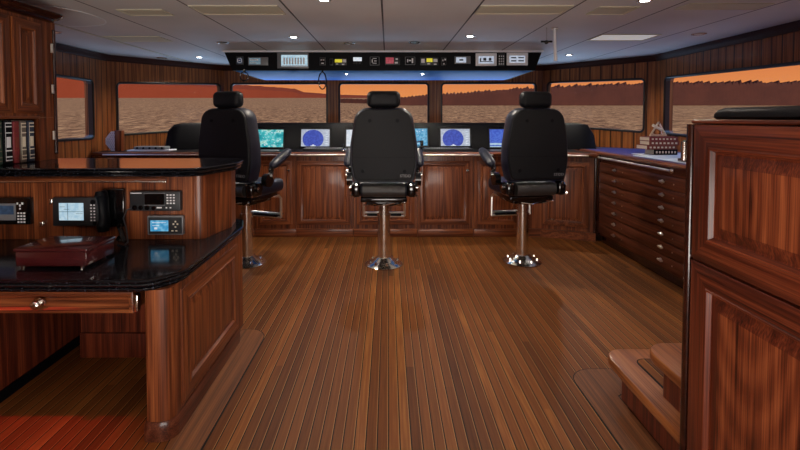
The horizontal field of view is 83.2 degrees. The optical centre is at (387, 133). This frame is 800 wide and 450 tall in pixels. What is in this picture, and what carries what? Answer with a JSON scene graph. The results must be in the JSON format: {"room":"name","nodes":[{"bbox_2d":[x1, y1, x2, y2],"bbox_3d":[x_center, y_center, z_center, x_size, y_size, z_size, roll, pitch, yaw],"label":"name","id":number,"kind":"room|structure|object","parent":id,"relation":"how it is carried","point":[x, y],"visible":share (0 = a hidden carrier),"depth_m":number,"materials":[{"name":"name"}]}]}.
{"room":"control cabin","nodes":[
{"label":"control cabin","id":0,"kind":"room"},
{"bbox_2d":[56,51,106,157],"bbox_3d":[-3.651,0.259,1.885,0.103,2.250,7.750,0,2,0],"label":"wall","id":1,"kind":"structure","parent":0,"point":[67,64],"depth_m":5.46,"materials":[{"name":"brown wood"}]},
{"bbox_2d":[57,74,94,141],"bbox_3d":[-3.620,-0.274,4.543,0.066,0.753,1.924,0,2,0],"label":"window","id":2,"kind":"structure","parent":1,"relation":"in","point":[91,104],"depth_m":5.47,"materials":[{"name":"black metal"}]},
{"bbox_2d":[105,61,223,150],"bbox_3d":[-3.097,0.102,6.391,0.100,2.250,1.614,2,3,42],"label":"wall","id":3,"kind":"structure","parent":0,"point":[115,72],"depth_m":6.07,"materials":[{"name":"brown wood"}]},
{"bbox_2d":[55,24,188,61],"bbox_3d":[-2.826,-0.875,2.221,0.017,0.006,8.300,0,2,0],"label":"trim","id":4,"kind":"structure","parent":3,"relation":"attached to","point":[55,24],"depth_m":4.62,"materials":[{"name":"beige"}]},
{"bbox_2d":[116,82,220,135],"bbox_3d":[-3.053,-0.371,6.375,0.064,0.766,1.438,2,3,42],"label":"window","id":5,"kind":"structure","parent":3,"relation":"in","point":[218,85],"depth_m":6.10,"materials":[{"name":"black metal"}]},
{"bbox_2d":[56,20,799,70],"bbox_3d":[-0.085,-0.849,2.472,7.050,0.075,9.000,0,2,0],"label":"trim","id":6,"kind":"structure","parent":3,"relation":"attached to","point":[794,26],"depth_m":5.55,"materials":[{"name":"brown wood"}]},
{"bbox_2d":[0,221,682,449],"bbox_3d":[-0.150,1.382,2.700,8.100,0.050,9.300,0,2,0],"label":"floor","id":7,"kind":"structure","parent":0,"point":[457,346],"depth_m":2.74,"materials":[{"name":"brown wood"}]},
{"bbox_2d":[95,156,136,157],"bbox_3d":[-3.305,0.763,5.650,0.490,0.980,0.360,0,2,0],"label":"console","id":8,"kind":"object","parent":7,"relation":"on","point":[97,156],"visible":0.14,"depth_m":5.46,"materials":[{"name":"brown wood"}]},
{"bbox_2d":[0,237,239,442],"bbox_3d":[-2.127,1.023,2.450,2.346,0.685,0.975,0,2,0],"label":"desk","id":9,"kind":"object","parent":7,"relation":"on","point":[186,331],"visible":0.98,"depth_m":2.32,"materials":[{"name":"brown wood"}]},
{"bbox_2d":[0,219,242,290],"bbox_3d":[-2.135,0.650,2.587,2.380,0.050,1.245,0,2,0],"label":"countertop","id":10,"kind":"structure","parent":9,"relation":"on","point":[139,264],"depth_m":2.15,"materials":[{"name":"black stone"}]},
{"bbox_2d":[13,236,115,266],"bbox_3d":[-1.597,0.588,2.242,0.347,0.097,0.232,0,2,0],"label":"box","id":11,"kind":"object","parent":10,"relation":"on","point":[81,251],"visible":1,"depth_m":2.13,"materials":[{"name":"red"}]},
{"bbox_2d":[0,170,235,238],"bbox_3d":[-2.163,0.426,2.885,2.274,0.376,0.504,0,2,0],"label":"panel","id":12,"kind":"object","parent":10,"relation":"on","point":[208,201],"visible":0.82,"depth_m":2.65,"materials":[{"name":"brown wood"}]},
{"bbox_2d":[0,197,33,223],"bbox_3d":[-2.196,0.450,2.630,0.231,0.159,0.034,0,2,0],"label":"radio","id":13,"kind":"object","parent":12,"relation":"attached to","point":[13,210],"visible":1,"depth_m":2.62,"materials":[{"name":"black plastic"}]},
{"bbox_2d":[52,197,97,225],"bbox_3d":[-1.814,0.454,2.629,0.277,0.168,0.036,0,2,0],"label":"chart plotter","id":14,"kind":"object","parent":12,"relation":"attached to","point":[67,211],"visible":0.87,"depth_m":2.62,"materials":[{"name":"black plastic"}]},
{"bbox_2d":[59,204,82,219],"bbox_3d":[-1.842,0.453,2.615,0.142,0.095,0.002,0,2,0],"label":"screen","id":15,"kind":"object","parent":14,"relation":"attached to","point":[66,211],"depth_m":2.62,"materials":[{"name":"white"}]},
{"bbox_2d":[94,188,126,242],"bbox_3d":[-1.581,0.468,2.590,0.178,0.297,0.116,0,2,0],"label":"telephone handset","id":16,"kind":"object","parent":12,"relation":"attached to","point":[111,202],"visible":0.99,"depth_m":2.60,"materials":[{"name":"black plastic"}]},
{"bbox_2d":[0,158,242,176],"bbox_3d":[-2.148,0.212,2.907,2.354,0.050,0.695,0,2,0],"label":"countertop","id":17,"kind":"structure","parent":12,"relation":"on","point":[60,167],"depth_m":2.67,"materials":[{"name":"black stone"}]},
{"bbox_2d":[0,121,2,164],"bbox_3d":[-2.416,0.056,2.696,0.164,0.272,0.066,0,2,0],"label":"book","id":18,"kind":"object","parent":17,"relation":"on","point":[1,154],"visible":1,"depth_m":2.72,"materials":[{"name":"green fabric"}]},
{"bbox_2d":[0,120,12,164],"bbox_3d":[-2.416,0.052,2.771,0.164,0.274,0.062,0,2,0],"label":"book","id":19,"kind":"object","parent":17,"relation":"on","point":[7,152],"visible":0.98,"depth_m":2.76,"materials":[{"name":"black paper"}]},
{"bbox_2d":[5,123,12,160],"bbox_3d":[-2.338,0.050,2.770,0.008,0.237,0.047,0,2,0],"label":"print","id":20,"kind":"object","parent":19,"relation":"attached to","point":[8,126],"depth_m":2.77,"materials":[{"name":"white paper"}]},
{"bbox_2d":[12,121,19,163],"bbox_3d":[-2.416,0.053,2.833,0.164,0.268,0.046,0,2,0],"label":"book","id":21,"kind":"object","parent":17,"relation":"on","point":[15,124],"visible":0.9,"depth_m":2.82,"materials":[{"name":"red paper"}]},
{"bbox_2d":[14,123,19,159],"bbox_3d":[-2.338,0.051,2.833,0.008,0.232,0.035,0,2,0],"label":"print","id":22,"kind":"object","parent":21,"relation":"attached to","point":[16,125],"depth_m":2.83,"materials":[{"name":"red paper"}]},
{"bbox_2d":[11,120,26,162],"bbox_3d":[-2.416,0.050,2.886,0.164,0.270,0.048,0,2,0],"label":"book","id":23,"kind":"object","parent":17,"relation":"on","point":[22,124],"visible":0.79,"depth_m":2.88,"materials":[{"name":"beige paper"}]},
{"bbox_2d":[21,123,26,159],"bbox_3d":[-2.338,0.048,2.886,0.008,0.234,0.036,0,2,0],"label":"print","id":24,"kind":"object","parent":23,"relation":"attached to","point":[23,125],"depth_m":2.88,"materials":[{"name":"beige paper"}]},
{"bbox_2d":[24,120,34,161],"bbox_3d":[-2.416,0.047,2.950,0.164,0.272,0.052,0,2,0],"label":"book","id":25,"kind":"object","parent":17,"relation":"on","point":[30,147],"visible":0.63,"depth_m":2.94,"materials":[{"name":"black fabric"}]},
{"bbox_2d":[29,123,34,158],"bbox_3d":[-2.338,0.045,2.950,0.008,0.236,0.040,0,2,0],"label":"print","id":26,"kind":"object","parent":25,"relation":"attached to","point":[31,125],"depth_m":2.95,"materials":[{"name":"beige paper"}]},
{"bbox_2d":[0,0,63,160],"bbox_3d":[-2.815,-0.308,2.676,1.126,1.002,1.126,0,2,0],"label":"wall cabinet","id":27,"kind":"object","parent":17,"relation":"on","point":[28,76],"visible":0.98,"depth_m":2.92,"materials":[{"name":"brown wood"}]},
{"bbox_2d":[123,190,182,244],"bbox_3d":[-1.366,0.478,2.578,0.321,0.286,0.140,0,2,0],"label":"radio","id":28,"kind":"object","parent":12,"relation":"attached to","point":[140,200],"visible":1,"depth_m":2.61,"materials":[{"name":"black plastic"}]},
{"bbox_2d":[147,215,184,234],"bbox_3d":[-1.298,0.534,2.632,0.208,0.113,0.034,0,2,0],"label":"receiver","id":29,"kind":"object","parent":12,"relation":"attached to","point":[157,224],"visible":1,"depth_m":2.62,"materials":[{"name":"grey plastic"}]},
{"bbox_2d":[137,156,194,157],"bbox_3d":[-2.700,0.761,5.647,0.696,0.985,0.426,0,2,0],"label":"base cabinet","id":30,"kind":"object","parent":7,"relation":"on","point":[137,156],"visible":0.02,"depth_m":5.46,"materials":[{"name":"brown wood"}]},
{"bbox_2d":[164,329,264,449],"bbox_3d":[-0.945,1.371,2.269,0.260,0.001,1.650,0,2,0],"label":"trim","id":31,"kind":"structure","parent":7,"relation":"on","point":[198,428],"depth_m":2.33,"materials":[{"name":"black wood"}]},
{"bbox_2d":[195,156,254,236],"bbox_3d":[-1.985,0.761,5.647,0.726,0.985,0.426,0,2,0],"label":"base cabinet","id":32,"kind":"object","parent":7,"relation":"on","point":[238,207],"visible":0.12,"depth_m":5.47,"materials":[{"name":"brown wood"}]},
{"bbox_2d":[237,231,242,328],"bbox_3d":[-2.160,1.003,3.049,2.280,0.683,0.215,0,2,0],"label":"base cabinet","id":33,"kind":"object","parent":7,"relation":"on","point":[239,238],"visible":0.11,"depth_m":3.11,"materials":[{"name":"brown wood"}]},
{"bbox_2d":[199,91,291,268],"bbox_3d":[-1.402,0.444,4.490,0.794,1.700,0.713,1,2,21],"label":"chair","id":34,"kind":"object","parent":7,"relation":"on","point":[227,130],"visible":0.72,"depth_m":4.17,"materials":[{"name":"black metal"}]},
{"bbox_2d":[255,156,295,236],"bbox_3d":[-1.370,0.761,5.647,0.496,0.985,0.426,0,2,0],"label":"base cabinet","id":35,"kind":"object","parent":7,"relation":"on","point":[285,226],"visible":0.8,"depth_m":5.46,"materials":[{"name":"brown wood"}]},
{"bbox_2d":[296,156,353,236],"bbox_3d":[-0.770,0.761,5.647,0.696,0.985,0.426,0,2,0],"label":"base cabinet","id":36,"kind":"object","parent":7,"relation":"on","point":[324,203],"visible":0.85,"depth_m":5.46,"materials":[{"name":"brown wood"}]},
{"bbox_2d":[91,149,598,157],"bbox_3d":[-0.570,0.229,5.856,5.988,0.053,1.358,0,2,0],"label":"countertop","id":37,"kind":"structure","parent":36,"relation":"on","point":[190,152],"depth_m":5.39,"materials":[{"name":"brown wood"}]},
{"bbox_2d":[105,130,124,150],"bbox_3d":[-3.381,0.088,5.566,0.202,0.254,0.080,0,2,0],"label":"wall speaker","id":38,"kind":"object","parent":37,"relation":"on","point":[115,141],"visible":0.98,"depth_m":5.54,"materials":[{"name":"brown wood"}]},
{"bbox_2d":[127,149,176,151],"bbox_3d":[-2.915,0.203,5.566,0.510,0.019,0.210,0,2,0],"label":"magazine","id":39,"kind":"object","parent":37,"relation":"on","point":[131,150],"visible":0.86,"depth_m":5.46,"materials":[{"name":"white paper"}]},
{"bbox_2d":[134,146,169,149],"bbox_3d":[-2.910,0.173,5.549,0.380,0.038,0.160,0,2,0],"label":"control box","id":40,"kind":"object","parent":39,"relation":"on","point":[135,147],"visible":1,"depth_m":5.49,"materials":[{"name":"grey"}]},
{"bbox_2d":[302,147,346,150],"bbox_3d":[-0.790,0.194,5.660,0.540,0.032,0.180,0,2,0],"label":"keyboard","id":41,"kind":"object","parent":37,"relation":"on","point":[306,148],"visible":0.98,"depth_m":5.57,"materials":[{"name":"black plastic"}]},
{"bbox_2d":[165,123,595,149],"bbox_3d":[-0.090,0.025,6.040,5.540,0.341,0.630,0,2,0],"label":"console","id":42,"kind":"object","parent":37,"relation":"on","point":[182,136],"visible":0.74,"depth_m":5.89,"materials":[{"name":"black"}]},
{"bbox_2d":[258,128,284,148],"bbox_3d":[-1.545,0.061,5.890,0.390,0.267,0.060,0,2,0],"label":"monitor","id":43,"kind":"object","parent":42,"relation":"on","point":[270,138],"depth_m":5.88,"materials":[{"name":"black"}]},
{"bbox_2d":[299,128,330,147],"bbox_3d":[-0.950,0.054,5.891,0.410,0.262,0.059,0,2,0],"label":"monitor","id":44,"kind":"object","parent":42,"relation":"on","point":[308,137],"depth_m":5.88,"materials":[{"name":"black"}]},
{"bbox_2d":[345,128,352,147],"bbox_3d":[-0.372,0.056,5.891,0.385,0.257,0.058,0,2,0],"label":"monitor","id":45,"kind":"object","parent":42,"relation":"on","point":[348,131],"depth_m":5.89,"materials":[{"name":"black"}]},
{"bbox_2d":[415,127,428,146],"bbox_3d":[0.357,0.044,5.893,0.355,0.262,0.059,0,2,0],"label":"monitor","id":46,"kind":"object","parent":42,"relation":"on","point":[422,133],"depth_m":5.89,"materials":[{"name":"blue glass"}]},
{"bbox_2d":[439,127,471,147],"bbox_3d":[0.880,0.049,5.892,0.420,0.262,0.059,0,2,0],"label":"monitor","id":47,"kind":"object","parent":42,"relation":"on","point":[454,137],"depth_m":5.89,"materials":[{"name":"black"}]},
{"bbox_2d":[488,128,503,148],"bbox_3d":[1.510,0.059,5.890,0.400,0.272,0.061,0,2,0],"label":"monitor","id":48,"kind":"object","parent":42,"relation":"on","point":[495,135],"depth_m":5.89,"materials":[{"name":"black"}]},
{"bbox_2d":[490,143,501,146],"bbox_3d":[1.510,0.148,5.868,0.360,0.051,0.011,0,2,0],"label":"print","id":49,"kind":"object","parent":42,"relation":"attached to","point":[491,144],"depth_m":5.87,"materials":[{"name":"white paper"}]},
{"bbox_2d":[422,147,473,150],"bbox_3d":[0.750,0.194,5.660,0.620,0.032,0.180,0,2,0],"label":"keyboard","id":50,"kind":"object","parent":37,"relation":"on","point":[424,148],"visible":1,"depth_m":5.57,"materials":[{"name":"black plastic"}]},
{"bbox_2d":[344,91,423,269],"bbox_3d":[-0.040,0.445,4.462,0.794,1.700,0.713,0,2,0],"label":"chair","id":51,"kind":"object","parent":7,"relation":"on","point":[383,159],"visible":1,"depth_m":4.11,"materials":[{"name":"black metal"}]},
{"bbox_2d":[354,180,416,236],"bbox_3d":[-0.030,0.761,5.647,0.776,0.985,0.426,0,2,0],"label":"base cabinet","id":52,"kind":"object","parent":7,"relation":"on","point":[406,226],"visible":0.38,"depth_m":5.48,"materials":[{"name":"brown wood"}]},
{"bbox_2d":[417,156,473,236],"bbox_3d":[0.700,0.761,5.647,0.676,0.985,0.426,0,2,0],"label":"base cabinet","id":53,"kind":"object","parent":7,"relation":"on","point":[445,192],"visible":0.95,"depth_m":5.46,"materials":[{"name":"brown wood"}]},
{"bbox_2d":[473,156,516,236],"bbox_3d":[1.330,0.761,5.647,0.576,0.985,0.426,0,2,0],"label":"base cabinet","id":54,"kind":"object","parent":7,"relation":"on","point":[484,224],"visible":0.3,"depth_m":5.47,"materials":[{"name":"brown wood"}]},
{"bbox_2d":[479,91,567,267],"bbox_3d":[1.351,0.442,4.541,0.794,1.700,0.713,0,2,-9],"label":"chair","id":55,"kind":"object","parent":7,"relation":"on","point":[534,147],"visible":1,"depth_m":4.21,"materials":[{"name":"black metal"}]},
{"bbox_2d":[529,157,596,241],"bbox_3d":[2.036,0.764,5.561,0.824,0.985,0.598,0,2,0],"label":"base cabinet","id":56,"kind":"object","parent":7,"relation":"on","point":[572,215],"visible":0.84,"depth_m":5.35,"materials":[{"name":"brown wood"}]},
{"bbox_2d":[573,369,662,449],"bbox_3d":[1.165,1.379,2.024,0.280,0.001,1.160,0,2,0],"label":"trim","id":57,"kind":"structure","parent":7,"relation":"on","point":[602,388],"depth_m":2.25,"materials":[{"name":"black wood"}]},
{"bbox_2d":[597,155,685,288],"bbox_3d":[2.891,0.783,4.450,0.938,1.024,1.600,0,2,0],"label":"base cabinet","id":58,"kind":"object","parent":7,"relation":"on","point":[641,210],"visible":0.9,"depth_m":4.30,"materials":[{"name":"brown wood"}]},
{"bbox_2d":[579,147,685,173],"bbox_3d":[2.883,0.260,4.870,1.010,0.084,2.551,0,2,0],"label":"countertop","id":59,"kind":"structure","parent":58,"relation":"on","point":[623,153],"depth_m":4.65,"materials":[{"name":"brown wood"}]},
{"bbox_2d":[633,155,685,163],"bbox_3d":[2.750,0.238,4.211,0.460,0.004,0.840,0,2,0],"label":"chart","id":60,"kind":"object","parent":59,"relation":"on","point":[672,159],"visible":0.21,"depth_m":4.26,"materials":[{"name":"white paper"}]},
{"bbox_2d":[631,153,680,156],"bbox_3d":[2.910,0.220,4.585,0.620,0.005,0.450,0,2,0],"label":"chart","id":61,"kind":"object","parent":60,"relation":"on","point":[643,154],"visible":0.5,"depth_m":4.53,"materials":[{"name":"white paper"}]},
{"bbox_2d":[644,149,677,154],"bbox_3d":[2.830,0.186,4.669,0.240,0.055,0.171,0,2,0],"label":"book","id":62,"kind":"object","parent":61,"relation":"on","point":[664,151],"visible":0.98,"depth_m":4.58,"materials":[{"name":"black paper"}]},
{"bbox_2d":[636,144,676,149],"bbox_3d":[2.780,0.136,4.667,0.310,0.042,0.191,0,2,-3],"label":"book","id":63,"kind":"object","parent":62,"relation":"on","point":[639,146],"visible":0.99,"depth_m":4.57,"materials":[{"name":"red fabric"}]},
{"bbox_2d":[639,140,678,144],"bbox_3d":[2.810,0.093,4.666,0.306,0.042,0.199,0,2,0],"label":"book","id":64,"kind":"object","parent":63,"relation":"on","point":[642,142],"visible":0.97,"depth_m":4.57,"materials":[{"name":"paper"}]},
{"bbox_2d":[639,136,677,140],"bbox_3d":[2.800,0.051,4.664,0.294,0.040,0.186,0,2,0],"label":"book","id":65,"kind":"object","parent":64,"relation":"on","point":[644,138],"visible":1,"depth_m":4.58,"materials":[{"name":"red paper"}]},
{"bbox_2d":[650,122,666,135],"bbox_3d":[2.800,-0.049,4.649,0.176,0.151,0.043,0,2,0],"label":"sextant","id":66,"kind":"object","parent":65,"relation":"on","point":[660,127],"visible":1,"depth_m":4.65,"materials":[{"name":"beige"}]},
{"bbox_2d":[608,343,681,449],"bbox_3d":[1.542,1.184,2.110,0.783,0.386,0.673,0,2,0],"label":"stairs","id":67,"kind":"structure","parent":7,"relation":"on","point":[651,378],"depth_m":2.06,"materials":[{"name":"brown wood"}]},
{"bbox_2d":[679,120,799,449],"bbox_3d":[1.539,0.689,1.131,0.842,1.444,1.232,0,2,0],"label":"cabinet","id":68,"kind":"object","parent":7,"relation":"on","point":[740,360],"visible":1,"depth_m":1.43,"materials":[{"name":"red wood"}]},
{"bbox_2d":[714,106,799,119],"bbox_3d":[1.542,-0.055,1.104,0.715,0.042,1.110,0,2,0],"label":"seat cushion","id":69,"kind":"object","parent":68,"relation":"on","point":[769,112],"visible":1,"depth_m":1.44,"materials":[{"name":"black leather"}]},
{"bbox_2d":[224,71,542,122],"bbox_3d":[-0.071,0.081,7.007,4.904,2.250,0.248,0,2,2],"label":"wall","id":70,"kind":"structure","parent":0,"point":[534,76],"depth_m":6.98,"materials":[{"name":"brown wood"}]},
{"bbox_2d":[230,82,327,122],"bbox_3d":[-1.683,-0.439,6.982,1.500,0.714,0.064,0,2,-2],"label":"window","id":71,"kind":"structure","parent":70,"relation":"in","point":[281,83],"depth_m":6.96,"materials":[{"name":"black metal"}]},
{"bbox_2d":[338,82,428,122],"bbox_3d":[-0.065,-0.440,7.007,1.414,0.714,0.064,0,2,0],"label":"window","id":72,"kind":"structure","parent":70,"relation":"in","point":[341,83],"depth_m":6.96,"materials":[{"name":"black metal"}]},
{"bbox_2d":[441,82,536,122],"bbox_3d":[1.556,-0.439,6.982,1.475,0.714,0.064,0,2,2],"label":"window","id":73,"kind":"structure","parent":70,"relation":"in","point":[533,83],"depth_m":6.95,"materials":[{"name":"black metal"}]},
{"bbox_2d":[18,0,799,64],"bbox_3d":[-0.075,-0.907,2.470,7.350,0.040,9.200,0,2,0],"label":"ceiling","id":74,"kind":"structure","parent":0,"point":[370,24],"depth_m":3.98,"materials":[{"name":"white paint"}]},
{"bbox_2d":[30,4,106,26],"bbox_3d":[-2.695,-0.921,3.520,0.810,0.003,0.800,0,2,0],"label":"ring","id":75,"kind":"object","parent":74,"relation":"attached to","point":[30,4],"visible":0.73,"depth_m":3.50,"materials":[{"name":"white plastic"}]},
{"bbox_2d":[103,36,172,41],"bbox_3d":[-2.510,-0.954,4.535,0.540,0.007,0.290,0,2,0],"label":"ceiling panel","id":76,"kind":"object","parent":74,"relation":"attached to","point":[117,38],"visible":1,"depth_m":4.51,"materials":[{"name":"beige"}]},
{"bbox_2d":[109,37,167,40],"bbox_3d":[-2.510,-0.956,4.534,0.512,0.003,0.262,0,2,0],"label":"diffuser","id":77,"kind":"object","parent":76,"relation":"attached to","point":[114,38],"depth_m":4.51,"materials":[{"name":"beige"}]},
{"bbox_2d":[116,9,173,15],"bbox_3d":[-1.830,-0.915,3.401,0.340,0.007,0.192,0,2,0],"label":"ceiling panel","id":78,"kind":"object","parent":74,"relation":"attached to","point":[131,12],"visible":1,"depth_m":3.40,"materials":[{"name":"beige"}]},
{"bbox_2d":[120,10,169,14],"bbox_3d":[-1.830,-0.917,3.401,0.312,0.003,0.164,0,2,0],"label":"diffuser","id":79,"kind":"object","parent":78,"relation":"attached to","point":[129,12],"depth_m":3.40,"materials":[{"name":"beige plastic"}]},
{"bbox_2d":[188,5,285,14],"bbox_3d":[-1.103,-0.912,3.325,0.635,0.007,0.270,0,2,0],"label":"ceiling panel","id":80,"kind":"object","parent":74,"relation":"attached to","point":[203,9],"visible":1,"depth_m":3.30,"materials":[{"name":"beige plastic"}]},
{"bbox_2d":[193,7,282,13],"bbox_3d":[-1.103,-0.914,3.325,0.607,0.003,0.242,0,2,0],"label":"diffuser","id":81,"kind":"object","parent":80,"relation":"attached to","point":[203,10],"depth_m":3.33,"materials":[{"name":"beige plastic"}]},
{"bbox_2d":[222,50,543,79],"bbox_3d":[-0.060,-0.890,6.018,3.800,0.240,1.410,0,2,0],"label":"console","id":82,"kind":"object","parent":74,"relation":"attached to","point":[260,64],"visible":1,"depth_m":5.34,"materials":[{"name":"black"}]},
{"bbox_2d":[239,69,248,80],"bbox_3d":[-1.700,-0.694,5.319,0.114,0.149,0.014,0,2,0],"label":"cord","id":83,"kind":"object","parent":82,"relation":"hanging from","point":[243,69],"visible":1,"depth_m":5.31,"materials":[{"name":"black plastic"}]},
{"bbox_2d":[282,58,306,65],"bbox_3d":[-1.109,-0.850,5.329,0.296,0.102,0.004,0,2,0],"label":"print","id":84,"kind":"object","parent":82,"relation":"attached to","point":[285,61],"depth_m":5.33,"materials":[{"name":"white plastic"}]},
{"bbox_2d":[318,69,326,89],"bbox_3d":[-0.776,-0.643,5.321,0.104,0.249,0.014,0,2,0],"label":"cord","id":85,"kind":"object","parent":82,"relation":"hanging from","point":[322,69],"visible":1,"depth_m":5.32,"materials":[{"name":"black plastic"}]},
{"bbox_2d":[320,57,325,64],"bbox_3d":[-0.776,-0.859,5.340,0.072,0.096,0.017,0,2,0],"label":"toggle switch","id":86,"kind":"object","parent":82,"relation":"attached to","point":[322,59],"depth_m":5.33,"materials":[{"name":"black plastic"}]},
{"bbox_2d":[421,59,437,64],"bbox_3d":[0.489,-0.852,5.329,0.193,0.072,0.004,0,2,0],"label":"panel","id":87,"kind":"object","parent":82,"relation":"attached to","point":[423,61],"depth_m":5.33,"materials":[{"name":"yellow plastic"}]},
{"bbox_2d":[480,58,492,61],"bbox_3d":[1.163,-0.874,5.328,0.150,0.048,0.004,0,2,0],"label":"print","id":88,"kind":"object","parent":82,"relation":"attached to","point":[481,59],"depth_m":5.33,"materials":[{"name":"white plastic"}]},
{"bbox_2d":[474,5,573,14],"bbox_3d":[0.990,-0.912,3.319,0.660,0.007,0.257,0,2,0],"label":"ceiling panel","id":89,"kind":"object","parent":74,"relation":"attached to","point":[483,9],"visible":1,"depth_m":3.30,"materials":[{"name":"beige plastic"}]},
{"bbox_2d":[477,7,568,13],"bbox_3d":[0.990,-0.914,3.319,0.632,0.003,0.229,0,2,0],"label":"diffuser","id":90,"kind":"object","parent":89,"relation":"attached to","point":[481,10],"depth_m":3.33,"materials":[{"name":"beige plastic"}]},
{"bbox_2d":[541,27,552,43],"bbox_3d":[1.400,-0.865,3.972,0.100,0.148,0.036,0,2,0],"label":"searchlight crank","id":91,"kind":"object","parent":74,"relation":"hanging from","point":[546,41],"visible":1,"depth_m":3.97,"materials":[{"name":"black metal"}]},
{"bbox_2d":[551,27,557,60],"bbox_3d":[1.476,-0.797,3.995,0.061,0.306,0.060,0,2,0],"label":"tube","id":92,"kind":"object","parent":74,"relation":"hanging from","point":[553,28],"visible":0.9,"depth_m":3.98,"materials":[{"name":"white plastic"}]},
{"bbox_2d":[586,6,640,14],"bbox_3d":[1.665,-0.913,3.340,0.290,0.007,0.240,0,2,0],"label":"ceiling panel","id":93,"kind":"object","parent":74,"relation":"attached to","point":[602,10],"visible":1,"depth_m":3.33,"materials":[{"name":"beige"}]},
{"bbox_2d":[590,8,634,13],"bbox_3d":[1.665,-0.915,3.340,0.262,0.003,0.212,0,2,0],"label":"diffuser","id":94,"kind":"object","parent":93,"relation":"attached to","point":[598,10],"depth_m":3.33,"materials":[{"name":"beige"}]},
{"bbox_2d":[587,34,661,40],"bbox_3d":[2.325,-0.952,4.455,0.570,0.007,0.330,0,2,0],"label":"ceiling panel","id":95,"kind":"object","parent":74,"relation":"attached to","point":[603,37],"visible":1,"depth_m":4.45,"materials":[{"name":"beige plastic"}]},
{"bbox_2d":[591,35,656,39],"bbox_3d":[2.325,-0.954,4.454,0.542,0.003,0.302,0,2,0],"label":"diffuser","id":96,"kind":"object","parent":95,"relation":"attached to","point":[601,37],"depth_m":4.45,"materials":[{"name":"white plastic"}]},
{"bbox_2d":[636,0,652,2],"bbox_3d":[1.740,-0.902,3.050,0.099,0.010,0.099,0,2,0],"label":"recessed light","id":97,"kind":"object","parent":74,"relation":"in","point":[638,1],"visible":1,"depth_m":3.06,"materials":[{"name":"silver metal"}]},
{"bbox_2d":[691,32,706,35],"bbox_3d":[2.950,-0.945,4.270,0.130,0.010,0.130,0,2,0],"label":"recessed light","id":98,"kind":"object","parent":74,"relation":"in","point":[703,33],"visible":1,"depth_m":4.27,"materials":[{"name":"silver metal"}]},
{"bbox_2d":[674,3,774,9],"bbox_3d":[2.395,-0.908,3.215,0.590,0.007,0.170,0,2,0],"label":"ceiling panel","id":99,"kind":"object","parent":74,"relation":"attached to","point":[691,6],"visible":1,"depth_m":3.21,"materials":[{"name":"beige"}]},
{"bbox_2d":[680,5,765,8],"bbox_3d":[2.395,-0.910,3.215,0.562,0.003,0.142,0,2,0],"label":"diffuser","id":100,"kind":"object","parent":99,"relation":"attached to","point":[685,6],"depth_m":3.21,"materials":[{"name":"beige"}]},
{"bbox_2d":[543,61,656,191],"bbox_3d":[2.947,0.102,6.406,0.100,2.250,1.579,-2,3,-42],"label":"wall","id":101,"kind":"structure","parent":0,"point":[647,71],"depth_m":6.10,"materials":[{"name":"brown wood"}]},
{"bbox_2d":[547,78,645,132],"bbox_3d":[2.905,-0.403,6.387,0.064,0.752,1.378,-2,3,-42],"label":"window","id":102,"kind":"structure","parent":101,"relation":"in","point":[623,79],"depth_m":6.11,"materials":[{"name":"black metal"}]},
{"bbox_2d":[656,31,799,151],"bbox_3d":[3.470,0.259,1.900,0.100,2.250,7.780,0,2,0],"label":"wall","id":103,"kind":"structure","parent":0,"point":[784,48],"depth_m":4.58,"materials":[{"name":"brown wood"}]},
{"bbox_2d":[663,61,799,136],"bbox_3d":[3.449,-0.254,4.083,0.064,0.804,3.044,0,2,0],"label":"window","id":104,"kind":"structure","parent":103,"relation":"in","point":[666,95],"depth_m":5.23,"materials":[{"name":"black metal"}]},
{"label":"outside","id":105,"kind":"structure","parent":0,"visible":0},
{"bbox_2d":[57,97,766,138],"bbox_3d":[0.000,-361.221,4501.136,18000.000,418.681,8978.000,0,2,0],"label":"sea","id":106,"kind":"structure","parent":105,"point":[136,115],"depth_m":175.81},
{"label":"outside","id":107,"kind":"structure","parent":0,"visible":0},
{"bbox_2d":[57,77,366,97],"bbox_3d":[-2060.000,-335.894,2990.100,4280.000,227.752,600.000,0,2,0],"label":"hills","id":108,"kind":"structure","parent":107,"point":[66,88],"depth_m":3027.78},
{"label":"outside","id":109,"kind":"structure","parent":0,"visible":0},
{"bbox_2d":[340,80,799,105],"bbox_3d":[197.956,-32.700,437.125,528.889,23.209,264.000,0,2,0],"label":"hills","id":110,"kind":"structure","parent":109,"point":[737,93],"depth_m":339.54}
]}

